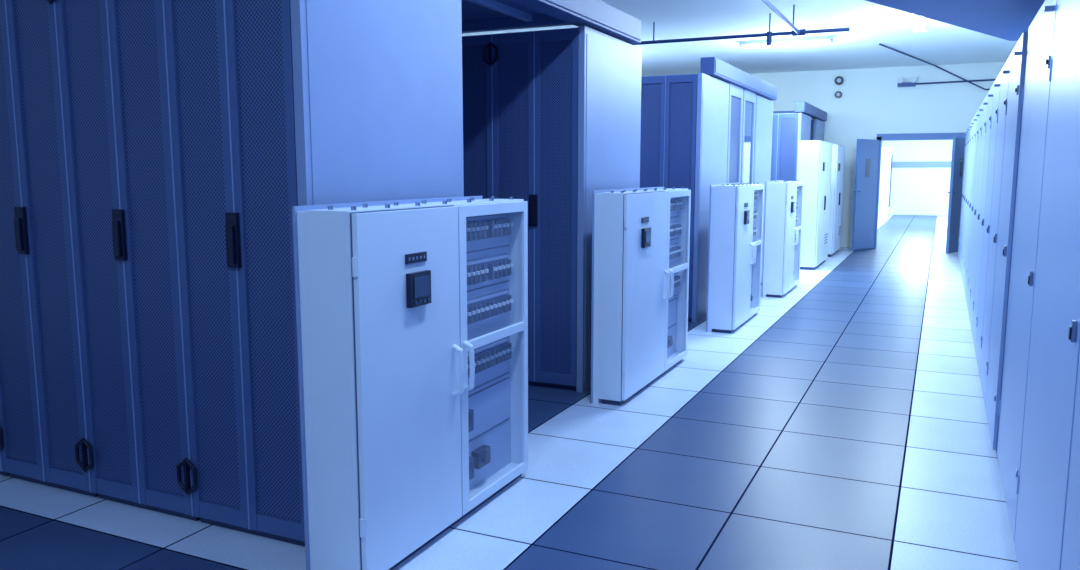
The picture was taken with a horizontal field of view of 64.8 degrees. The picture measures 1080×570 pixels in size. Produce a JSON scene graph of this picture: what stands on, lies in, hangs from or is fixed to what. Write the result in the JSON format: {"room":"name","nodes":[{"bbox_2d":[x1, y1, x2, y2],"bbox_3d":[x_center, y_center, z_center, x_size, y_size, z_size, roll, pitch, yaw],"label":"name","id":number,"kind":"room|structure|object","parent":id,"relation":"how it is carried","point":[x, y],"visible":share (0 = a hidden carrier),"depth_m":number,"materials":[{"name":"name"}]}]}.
{"room":"server room","nodes":[
{"label":"server room","id":0,"kind":"room"},
{"bbox_2d":[0,214,1018,569],"bbox_3d":[3.441,-0.296,12.822,7.300,0.120,31.400,4,8,25],"label":"floor","id":1,"kind":"structure","parent":0,"point":[843,425],"depth_m":3.86,"materials":[{"name":"tile"}]},
{"bbox_2d":[0,469,9,475],"bbox_3d":[-2.469,-0.311,4.237,0.629,2.212,1.080,4,8,25],"label":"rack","id":2,"kind":"object","parent":1,"relation":"on","point":[2,472],"visible":0.1,"depth_m":3.83,"materials":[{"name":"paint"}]},
{"bbox_2d":[0,0,98,496],"bbox_3d":[-1.944,-0.279,3.993,0.629,2.212,1.080,4,8,25],"label":"rack","id":3,"kind":"object","parent":1,"relation":"on","point":[42,422],"visible":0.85,"depth_m":3.52,"materials":[{"name":"metal"}]},
{"bbox_2d":[46,0,200,520],"bbox_3d":[-1.419,-0.245,3.749,0.629,2.212,1.080,4,8,25],"label":"rack","id":4,"kind":"object","parent":1,"relation":"on","point":[111,53],"visible":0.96,"depth_m":3.30,"materials":[{"name":"metal"}]},
{"bbox_2d":[162,0,463,545],"bbox_3d":[-0.873,-0.211,3.495,0.674,2.212,1.080,4,8,25],"label":"rack","id":5,"kind":"object","parent":1,"relation":"on","point":[275,106],"visible":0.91,"depth_m":3.08,"materials":[{"name":"metal"}]},
{"bbox_2d":[292,196,527,569],"bbox_3d":[-0.395,0.307,3.243,0.279,1.252,1.215,4,8,25],"label":"cabinet","id":6,"kind":"object","parent":1,"relation":"on","point":[412,315],"visible":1,"depth_m":2.90,"materials":[{"name":"metal"}]},
{"bbox_2d":[462,34,491,198],"bbox_3d":[-0.369,-0.545,5.965,0.629,2.212,1.080,4,8,25],"label":"rack","id":7,"kind":"object","parent":1,"relation":"on","point":[476,74],"visible":0.02,"depth_m":5.35,"materials":[{"name":"metal"}]},
{"bbox_2d":[483,26,641,392],"bbox_3d":[0.176,-0.511,5.711,0.674,2.212,1.080,4,8,25],"label":"rack","id":8,"kind":"object","parent":1,"relation":"on","point":[566,103],"visible":0.56,"depth_m":5.23,"materials":[{"name":"metal"}]},
{"bbox_2d":[591,187,690,405],"bbox_3d":[0.703,0.004,5.503,0.249,1.247,1.370,4,8,25],"label":"cabinet","id":9,"kind":"object","parent":1,"relation":"on","point":[641,236],"visible":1,"depth_m":5.05,"materials":[{"name":"metal"}]},
{"bbox_2d":[640,73,728,321],"bbox_3d":[1.323,-0.838,8.133,0.674,2.212,1.080,4,8,25],"label":"rack","id":10,"kind":"object","parent":1,"relation":"on","point":[684,138],"visible":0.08,"depth_m":7.62,"materials":[{"name":"metal"}]},
{"bbox_2d":[706,182,763,333],"bbox_3d":[1.777,-0.279,7.598,0.279,1.247,1.130,4,8,25],"label":"cabinet","id":11,"kind":"object","parent":1,"relation":"on","point":[735,209],"visible":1,"depth_m":7.16,"materials":[{"name":"metal"}]},
{"bbox_2d":[753,95,772,281],"bbox_3d":[2.342,-1.129,10.286,0.674,2.212,1.080,4,8,25],"label":"rack","id":12,"kind":"object","parent":1,"relation":"on","point":[762,142],"visible":0.02,"depth_m":10.05,"materials":[{"name":"metal"}]},
{"bbox_2d":[762,180,803,297],"bbox_3d":[2.765,-0.548,9.591,0.279,1.247,1.110,4,8,25],"label":"cabinet","id":13,"kind":"object","parent":1,"relation":"on","point":[783,199],"visible":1,"depth_m":9.15,"materials":[{"name":"metal"}]},
{"bbox_2d":[771,113,810,180],"bbox_3d":[3.766,-1.536,13.291,0.674,2.212,1.080,4,8,25],"label":"rack","id":14,"kind":"object","parent":1,"relation":"on","point":[788,129],"visible":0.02,"depth_m":12.72,"materials":[{"name":"metal"}]},
{"bbox_2d":[773,101,826,120],"bbox_3d":[2.880,-2.889,14.464,3.507,0.151,2.700,4,8,25],"label":"roof","id":15,"kind":"structure","parent":14,"relation":"on","point":[803,107],"depth_m":13.34,"materials":[{"name":"metal"}]},
{"bbox_2d":[797,140,832,269],"bbox_3d":[3.932,-1.159,12.194,0.320,1.760,1.300,4,8,25],"label":"tall cabinet","id":16,"kind":"object","parent":1,"relation":"on","point":[814,167],"visible":0.98,"depth_m":11.64,"materials":[{"name":"white metal"}]},
{"bbox_2d":[810,119,824,140],"bbox_3d":[4.496,-1.744,14.835,0.674,2.212,1.080,4,8,25],"label":"rack","id":17,"kind":"object","parent":1,"relation":"on","point":[817,126],"visible":0.03,"depth_m":14.18,"materials":[{"name":"metal"}]},
{"bbox_2d":[828,144,844,256],"bbox_3d":[4.739,-1.390,13.898,0.320,1.760,1.100,4,8,25],"label":"tall cabinet","id":18,"kind":"object","parent":1,"relation":"on","point":[838,151],"visible":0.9,"depth_m":13.47,"materials":[{"name":"white metal"}]},
{"bbox_2d":[878,147,892,217],"bbox_3d":[9.801,-2.955,24.582,0.610,2.000,0.850,4,8,25],"label":"storage cabinet","id":19,"kind":"object","parent":1,"relation":"on","point":[887,152],"visible":0.43,"depth_m":24.17,"materials":[{"name":"white plastic"}]},
{"bbox_2d":[958,130,966,256],"bbox_3d":[6.705,-1.330,12.670,0.810,1.970,0.792,4,8,25],"label":"cabinet","id":20,"kind":"object","parent":1,"relation":"on","point":[966,130],"visible":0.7,"depth_m":12.84,"materials":[{"name":"metal"}]},
{"bbox_2d":[959,126,968,262],"bbox_3d":[6.365,-1.232,11.952,0.810,1.970,0.792,4,8,25],"label":"cabinet","id":21,"kind":"object","parent":1,"relation":"on","point":[968,126],"visible":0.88,"depth_m":12.10,"materials":[{"name":"metal"}]},
{"bbox_2d":[960,123,970,267],"bbox_3d":[6.025,-1.135,11.235,0.810,1.970,0.792,4,8,25],"label":"cabinet","id":22,"kind":"object","parent":1,"relation":"on","point":[970,123],"visible":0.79,"depth_m":11.38,"materials":[{"name":"metal"}]},
{"bbox_2d":[961,119,972,273],"bbox_3d":[5.685,-1.038,10.517,0.810,1.970,0.792,4,8,25],"label":"cabinet","id":23,"kind":"object","parent":1,"relation":"on","point":[970,126],"visible":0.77,"depth_m":10.66,"materials":[{"name":"metal"}]},
{"bbox_2d":[962,116,974,282],"bbox_3d":[5.345,-0.941,9.799,0.810,1.970,0.792,4,8,25],"label":"cabinet","id":24,"kind":"object","parent":1,"relation":"on","point":[972,123],"visible":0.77,"depth_m":9.93,"materials":[{"name":"metal"}]},
{"bbox_2d":[963,112,976,290],"bbox_3d":[5.005,-0.844,9.082,0.810,1.970,0.792,4,8,25],"label":"cabinet","id":25,"kind":"object","parent":1,"relation":"on","point":[975,119],"visible":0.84,"depth_m":9.21,"materials":[{"name":"metal"}]},
{"bbox_2d":[965,107,979,301],"bbox_3d":[4.666,-0.747,8.364,0.810,1.970,0.792,4,8,25],"label":"cabinet","id":26,"kind":"object","parent":1,"relation":"on","point":[978,111],"visible":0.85,"depth_m":8.49,"materials":[{"name":"metal"}]},
{"bbox_2d":[967,101,983,312],"bbox_3d":[4.326,-0.650,7.646,0.810,1.970,0.792,4,8,25],"label":"cabinet","id":27,"kind":"object","parent":1,"relation":"on","point":[982,105],"visible":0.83,"depth_m":7.77,"materials":[{"name":"metal"}]},
{"bbox_2d":[969,92,988,329],"bbox_3d":[3.986,-0.553,6.928,0.810,1.970,0.792,4,8,25],"label":"cabinet","id":28,"kind":"object","parent":1,"relation":"on","point":[983,134],"visible":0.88,"depth_m":7.05,"materials":[{"name":"metal"}]},
{"bbox_2d":[972,83,993,349],"bbox_3d":[3.646,-0.456,6.211,0.810,1.970,0.792,4,8,25],"label":"cabinet","id":29,"kind":"object","parent":1,"relation":"on","point":[990,95],"visible":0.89,"depth_m":6.33,"materials":[{"name":"metal"}]},
{"bbox_2d":[975,71,1000,374],"bbox_3d":[3.306,-0.359,5.493,0.810,1.970,0.792,4,8,25],"label":"cabinet","id":30,"kind":"object","parent":1,"relation":"on","point":[993,124],"visible":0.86,"depth_m":5.61,"materials":[{"name":"metal"}]},
{"bbox_2d":[980,54,1010,403],"bbox_3d":[2.966,-0.262,4.775,0.810,1.970,0.792,4,8,25],"label":"cabinet","id":31,"kind":"object","parent":1,"relation":"on","point":[1001,117],"visible":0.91,"depth_m":4.88,"materials":[{"name":"metal"}]},
{"bbox_2d":[985,30,1028,456],"bbox_3d":[2.626,-0.165,4.058,0.810,1.970,0.792,4,8,25],"label":"cabinet","id":32,"kind":"object","parent":1,"relation":"on","point":[1014,106],"visible":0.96,"depth_m":4.01,"materials":[{"name":"metal"}]},
{"bbox_2d":[997,0,1056,540],"bbox_3d":[2.228,-0.052,3.180,0.810,1.980,1.052,4,8,25],"label":"cabinet","id":33,"kind":"object","parent":1,"relation":"on","point":[1036,90],"visible":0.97,"depth_m":3.23,"materials":[{"name":"metal"}]},
{"bbox_2d":[1014,0,1079,569],"bbox_3d":[1.778,0.077,2.229,0.810,1.980,1.052,4,8,25],"label":"cabinet","id":34,"kind":"object","parent":1,"relation":"on","point":[1042,481],"visible":1,"depth_m":2.37,"materials":[{"name":"metal"}]},
{"bbox_2d":[1061,352,1079,569],"bbox_3d":[1.327,0.206,1.278,0.810,1.980,1.052,4,8,25],"label":"cabinet","id":35,"kind":"object","parent":1,"relation":"on","point":[1070,560],"visible":1,"depth_m":1.88,"materials":[{"name":"metal"}]},
{"bbox_2d":[461,0,640,43],"bbox_3d":[-1.615,-1.605,4.973,3.507,0.151,3.380,4,8,25],"label":"roof","id":36,"kind":"structure","parent":0,"point":[477,15],"depth_m":5.01,"materials":[{"name":"metal"}]},
{"bbox_2d":[700,57,776,99],"bbox_3d":[0.654,-2.253,9.763,3.507,0.151,3.180,4,8,25],"label":"roof","id":37,"kind":"structure","parent":0,"point":[714,67],"depth_m":8.38,"materials":[{"name":"metal"}]},
{"bbox_2d":[727,83,755,183],"bbox_3d":[2.123,-0.972,9.090,0.040,2.200,1.290,4,8,25],"label":"sliding door","id":38,"kind":"structure","parent":37,"relation":"attached to","point":[742,102],"depth_m":8.95,"materials":[{"name":"glass"}]},
{"bbox_2d":[462,0,1017,75],"bbox_3d":[3.441,-3.487,12.390,7.300,0.120,31.400,4,8,25],"label":"ceiling","id":39,"kind":"structure","parent":0,"point":[871,25],"depth_m":11.17,"materials":[{"name":"paint"}]},
{"bbox_2d":[632,0,849,45],"bbox_3d":[-0.537,-2.433,6.354,4.600,0.350,8.535,4,8,25],"label":"pipe","id":40,"kind":"object","parent":39,"relation":"attached to","point":[795,32],"visible":0.77,"depth_m":9.52,"materials":[{"name":"grey metal"}]},
{"bbox_2d":[739,35,833,48],"bbox_3d":[3.287,-3.249,11.380,1.200,0.080,0.180,4,8,25],"label":"ceiling light fixture","id":41,"kind":"object","parent":39,"relation":"attached to","point":[826,38],"depth_m":11.30,"materials":[{"name":"white plastic"}]},
{"bbox_2d":[907,12,927,32],"bbox_3d":[4.293,-3.016,9.654,0.180,0.080,1.500,4,8,25],"label":"ceiling light fixture","id":42,"kind":"object","parent":39,"relation":"attached to","point":[918,23],"depth_m":9.82,"materials":[{"name":"white plastic"}]},
{"bbox_2d":[879,44,989,89],"bbox_3d":[5.960,-3.314,13.209,3.626,0.442,1.121,-5,9,-31],"label":"conduit","id":43,"kind":"object","parent":39,"relation":"attached to","point":[879,44],"visible":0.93,"depth_m":13.91,"materials":[{"name":"grey metal"}]},
{"bbox_2d":[865,0,1044,40],"bbox_3d":[2.437,-1.964,4.678,2.050,0.830,3.140,4,8,25],"label":"ceiling soffit","id":44,"kind":"structure","parent":39,"relation":"attached to","point":[1008,20],"depth_m":4.94,"materials":[{"name":"blue paint"}]},
{"bbox_2d":[750,62,1005,246],"bbox_3d":[4.745,-2.263,15.360,6.900,3.100,0.140,4,8,25],"label":"wall","id":45,"kind":"structure","parent":0,"point":[871,103],"depth_m":14.65,"materials":[{"name":"paint"}]},
{"bbox_2d":[835,70,843,97],"bbox_3d":[5.216,-3.511,14.851,0.150,0.490,0.070,4,8,25],"label":"bell","id":46,"kind":"object","parent":45,"relation":"attached to","point":[839,80],"visible":1,"depth_m":14.84,"materials":[{"name":"black plastic"}]},
{"bbox_2d":[851,139,878,249],"bbox_3d":[5.578,-1.550,14.597,0.660,1.870,0.130,-6,10,-39],"label":"door","id":47,"kind":"structure","parent":45,"relation":"in","point":[867,150],"depth_m":14.54,"materials":[{"name":"paint"}]},
{"bbox_2d":[874,133,965,247],"bbox_3d":[6.528,-1.596,14.606,1.480,1.980,0.200,4,8,25],"label":"trim","id":48,"kind":"structure","parent":45,"relation":"attached to","point":[908,136],"depth_m":14.57,"materials":[{"name":"paint"}]},
{"bbox_2d":[897,76,995,86],"bbox_3d":[6.783,-3.397,14.114,1.590,0.160,0.090,4,8,25],"label":"emergency light","id":49,"kind":"object","parent":45,"relation":"attached to","point":[913,79],"visible":0.91,"depth_m":14.29,"materials":[{"name":"metal"}]},
{"bbox_2d":[946,137,965,253],"bbox_3d":[6.864,-1.467,13.986,0.660,1.870,0.130,-8,11,-44],"label":"door","id":50,"kind":"structure","parent":45,"relation":"in","point":[957,163],"depth_m":13.85,"materials":[{"name":"paint"}]},
{"bbox_2d":[882,140,952,215],"bbox_3d":[10.057,-3.780,26.578,6.900,3.100,0.150,4,8,25],"label":"wall","id":51,"kind":"structure","parent":0,"point":[914,190],"depth_m":25.86,"materials":[{"name":"paint"}]},
{"bbox_2d":[892,161,950,166],"bbox_3d":[11.009,-3.690,26.023,4.600,0.170,0.060,4,8,25],"label":"trim","id":52,"kind":"structure","parent":51,"relation":"attached to","point":[901,163],"depth_m":25.74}
]}

